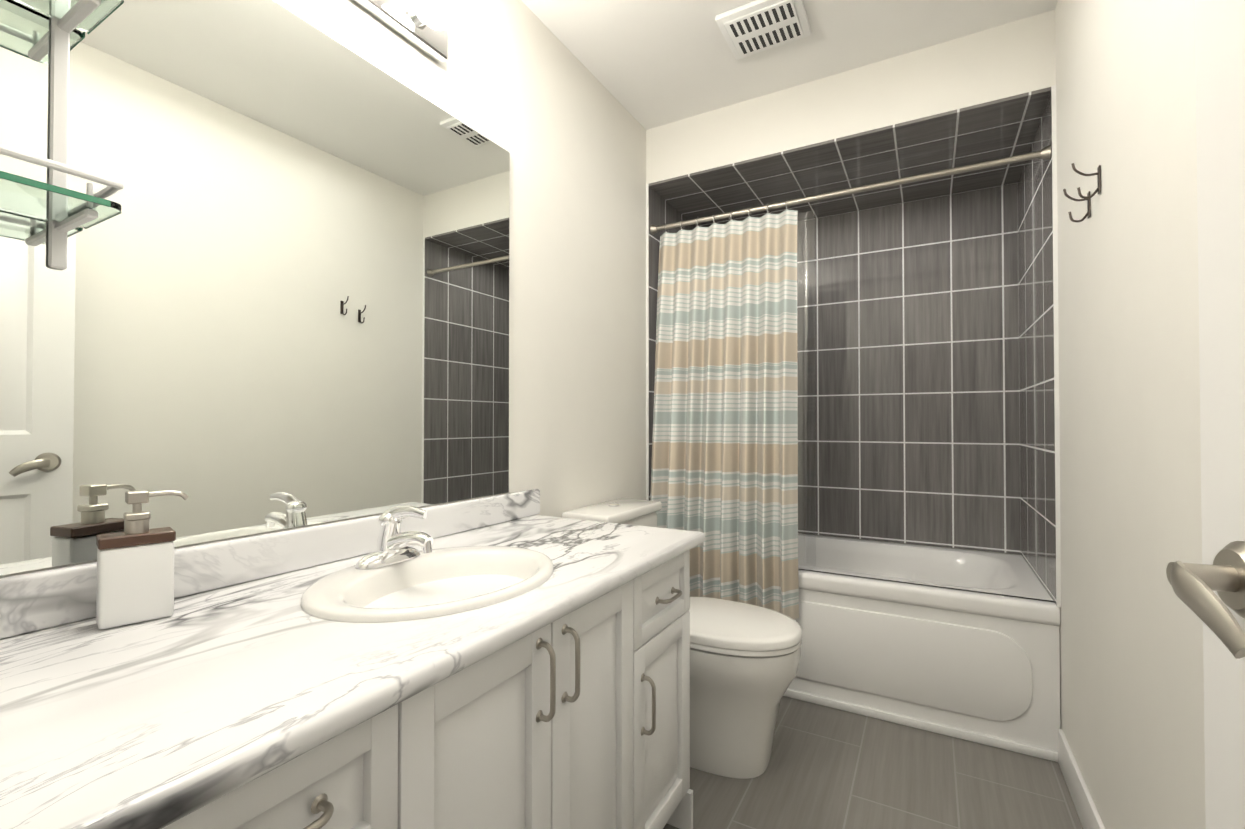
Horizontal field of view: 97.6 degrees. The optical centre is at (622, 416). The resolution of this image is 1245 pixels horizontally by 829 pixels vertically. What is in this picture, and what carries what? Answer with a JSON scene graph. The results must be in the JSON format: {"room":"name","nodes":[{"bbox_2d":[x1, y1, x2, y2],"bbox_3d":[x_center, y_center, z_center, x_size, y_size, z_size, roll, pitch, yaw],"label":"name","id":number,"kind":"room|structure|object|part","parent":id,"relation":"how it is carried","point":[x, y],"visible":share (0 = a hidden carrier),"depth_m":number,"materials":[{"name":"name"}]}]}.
{"room":"bathroom","nodes":[
{"label":"bathroom","id":0,"kind":"room"},
{"bbox_2d":[0,0,645,577],"bbox_3d":[-0.302,-0.119,2.146,0.100,2.740,3.556,0,-1,29],"label":"wall","id":1,"kind":"structure","parent":0,"point":[540,104],"depth_m":2.12,"materials":[{"name":"paint"}]},
{"bbox_2d":[0,0,123,269],"bbox_3d":[-0.911,-0.496,0.777,0.170,0.500,0.268,0,-1,29],"label":"glass shelf","id":2,"kind":"object","parent":1,"relation":"attached to","point":[59,206],"visible":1,"depth_m":0.87,"materials":[{"name":"clear"}]},
{"bbox_2d":[0,0,509,574],"bbox_3d":[-0.721,-0.334,1.295,0.005,1.172,1.337,0,-1,29],"label":"mirror","id":3,"kind":"object","parent":1,"relation":"attached to","point":[274,296],"visible":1,"depth_m":1.15,"materials":[{"name":"clear glass"}]},
{"bbox_2d":[353,0,454,62],"bbox_3d":[-0.639,-1.105,1.289,0.163,0.110,0.670,0,-1,29],"label":"light bar","id":4,"kind":"object","parent":1,"relation":"attached to","point":[423,25],"visible":1,"depth_m":1.47,"materials":[{"name":"silver metal"}]},
{"bbox_2d":[649,187,695,499],"bbox_3d":[0.349,-0.241,3.191,0.012,1.884,0.899,0,-1,29],"label":"wall tile","id":5,"kind":"structure","parent":1,"relation":"attached to","point":[662,211],"depth_m":2.85,"materials":[{"name":"grey tile"}]},
{"bbox_2d":[650,145,1050,619],"bbox_3d":[0.842,-0.062,2.368,1.649,1.891,0.193,0,-1,29],"label":"curtain","id":6,"kind":"object","parent":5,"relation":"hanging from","point":[724,470],"visible":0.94,"depth_m":2.54,"materials":[{"name":"multicoloured fabric"}]},
{"bbox_3d":[0.876,-0.975,2.439,1.649,0.063,0.052,0,-1,29],"label":"rod","id":7,"kind":"part","parent":6,"relation":"part of","materials":[{"name":"silver metal"}]},
{"bbox_2d":[646,85,1060,606],"bbox_3d":[0.853,-0.255,2.389,1.676,1.899,0.005,0,-1,29],"label":"trim","id":8,"kind":"structure","parent":1,"relation":"attached to","point":[1056,355],"depth_m":1.98,"materials":[{"name":"paint"}]},
{"bbox_2d":[521,0,1057,129],"bbox_3d":[0.472,-1.519,1.728,1.876,0.050,3.556,0,-1,29],"label":"ceiling","id":9,"kind":"structure","parent":0,"point":[649,64],"depth_m":2.16,"materials":[{"name":"paint"}]},
{"bbox_2d":[715,0,810,59],"bbox_3d":[0.536,-1.474,2.061,0.300,0.030,0.260,0,-1,29],"label":"fan","id":10,"kind":"object","parent":9,"relation":"attached to","point":[752,28],"visible":1,"depth_m":2.04,"materials":[{"name":"white plastic"}]},
{"bbox_2d":[646,9,1055,183],"bbox_3d":[1.074,-1.340,2.796,1.676,0.281,0.900,0,-1,29],"label":"wall","id":11,"kind":"structure","parent":0,"point":[1014,58],"depth_m":2.30,"materials":[{"name":"paint"}]},
{"bbox_2d":[649,87,1050,226],"bbox_3d":[1.075,-1.194,2.795,1.676,0.012,0.899,0,-1,29],"label":"soffit","id":12,"kind":"structure","parent":11,"relation":"attached to","point":[992,130],"depth_m":2.61,"materials":[{"name":"grey tile"}]},
{"bbox_2d":[663,696,1082,828],"bbox_3d":[0.472,1.271,1.693,1.876,0.050,3.556,0,-1,29],"label":"floor","id":13,"kind":"structure","parent":0,"point":[830,768],"depth_m":1.85,"materials":[{"name":"tile"}]},
{"bbox_2d":[152,541,703,828],"bbox_3d":[-0.411,0.812,1.150,0.670,0.855,1.486,0,-1,29],"label":"bathroom vanity","id":14,"kind":"object","parent":13,"relation":"on","point":[514,660],"depth_m":0.99,"materials":[{"name":"white"}]},
{"bbox_2d":[0,513,704,828],"bbox_3d":[-0.407,0.365,1.171,0.662,0.038,1.517,0,-1,29],"label":"countertop","id":15,"kind":"structure","parent":14,"relation":"on","point":[135,725],"depth_m":0.70,"materials":[{"name":"white stone"}]},
{"bbox_2d":[96,490,188,629],"bbox_3d":[-0.811,0.234,0.925,0.056,0.216,0.117,-1,-1,43],"label":"soap dispenser","id":16,"kind":"object","parent":15,"relation":"on","point":[135,571],"visible":1,"depth_m":0.90,"materials":[{"name":"white plastic"}]},
{"bbox_2d":[348,505,439,568],"bbox_3d":[-0.486,0.264,1.219,0.164,0.132,0.160,0,-1,29],"label":"faucet","id":17,"kind":"object","parent":15,"relation":"on","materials":[{"name":"silver metal"}]},
{"bbox_2d":[244,537,599,644],"bbox_3d":[-0.388,0.409,1.161,0.444,0.158,0.535,0,-1,29],"label":"sink","id":18,"kind":"object","parent":15,"relation":"in","point":[405,601],"depth_m":1.15,"materials":[{"name":"white ceramic"}]},
{"bbox_2d":[562,498,801,778],"bbox_3d":[0.249,0.808,2.113,0.862,0.885,0.472,0,-1,29],"label":"toilet","id":19,"kind":"object","parent":13,"relation":"on","point":[745,658],"visible":0.48,"depth_m":1.88,"materials":[{"name":"white ceramic"}]},
{"bbox_2d":[783,534,1059,761],"bbox_3d":[1.070,0.979,2.759,1.670,0.560,0.890,0,-1,29],"label":"bathtub","id":20,"kind":"object","parent":13,"relation":"on","point":[955,643],"visible":0.77,"depth_m":2.21,"materials":[{"name":"white ceramic"}]},
{"bbox_2d":[798,533,1023,597],"bbox_3d":[1.319,-0.105,3.216,1.676,2.740,0.100,0,-1,29],"label":"wall","id":21,"kind":"structure","parent":0,"point":[931,546],"depth_m":2.94,"materials":[{"name":"tile"}]},
{"bbox_2d":[797,183,1020,553],"bbox_3d":[1.292,-0.241,3.169,1.652,1.884,0.012,0,-1,29],"label":"wall tile","id":22,"kind":"structure","parent":21,"relation":"attached to","point":[914,420],"depth_m":2.99,"materials":[{"name":"grey tile"}]},
{"bbox_2d":[1024,0,1205,828],"bbox_3d":[1.246,-0.130,1.275,0.100,2.740,3.556,0,-1,29],"label":"wall","id":23,"kind":"structure","parent":0,"point":[1131,680],"depth_m":1.28,"materials":[{"name":"paint"}]},
{"bbox_2d":[1017,93,1055,603],"bbox_3d":[1.800,-0.251,2.375,0.012,1.884,0.899,0,-1,29],"label":"wall tile","id":24,"kind":"structure","parent":23,"relation":"attached to","point":[1036,384],"depth_m":2.29,"materials":[{"name":"grey tile"}]},
{"bbox_2d":[1063,189,1090,221],"bbox_3d":[1.327,-0.619,1.593,0.061,0.105,0.018,0,-1,29],"label":"robe hook","id":25,"kind":"object","parent":23,"relation":"attached to","point":[1088,213],"depth_m":1.59,"materials":[{"name":"grey metal"}]},
{"bbox_2d":[1058,729,1104,828],"bbox_3d":[0.984,1.173,0.910,0.014,0.125,2.412,0,-1,29],"label":"baseboard","id":26,"kind":"structure","parent":23,"relation":"attached to","point":[1086,810],"depth_m":1.67,"materials":[{"name":"paint"}]},
{"bbox_2d":[1065,163,1100,204],"bbox_3d":[1.273,-0.650,1.498,0.061,0.105,0.018,0,-1,29],"label":"robe hook","id":27,"kind":"object","parent":23,"relation":"attached to","point":[1089,196],"depth_m":1.50,"materials":[{"name":"grey metal"}]},
{"bbox_3d":[-0.371,-0.143,0.214,1.676,2.740,0.120,0,-1,29],"label":"wall","id":28,"kind":"structure","parent":0,"visible":0},
{"bbox_2d":[1166,0,1244,828],"bbox_3d":[0.454,0.203,0.217,0.199,2.025,0.702,0,-1,29],"label":"door","id":29,"kind":"structure","parent":28,"relation":"in","point":[1209,591],"depth_m":0.51,"materials":[{"name":"paint"}]}
]}

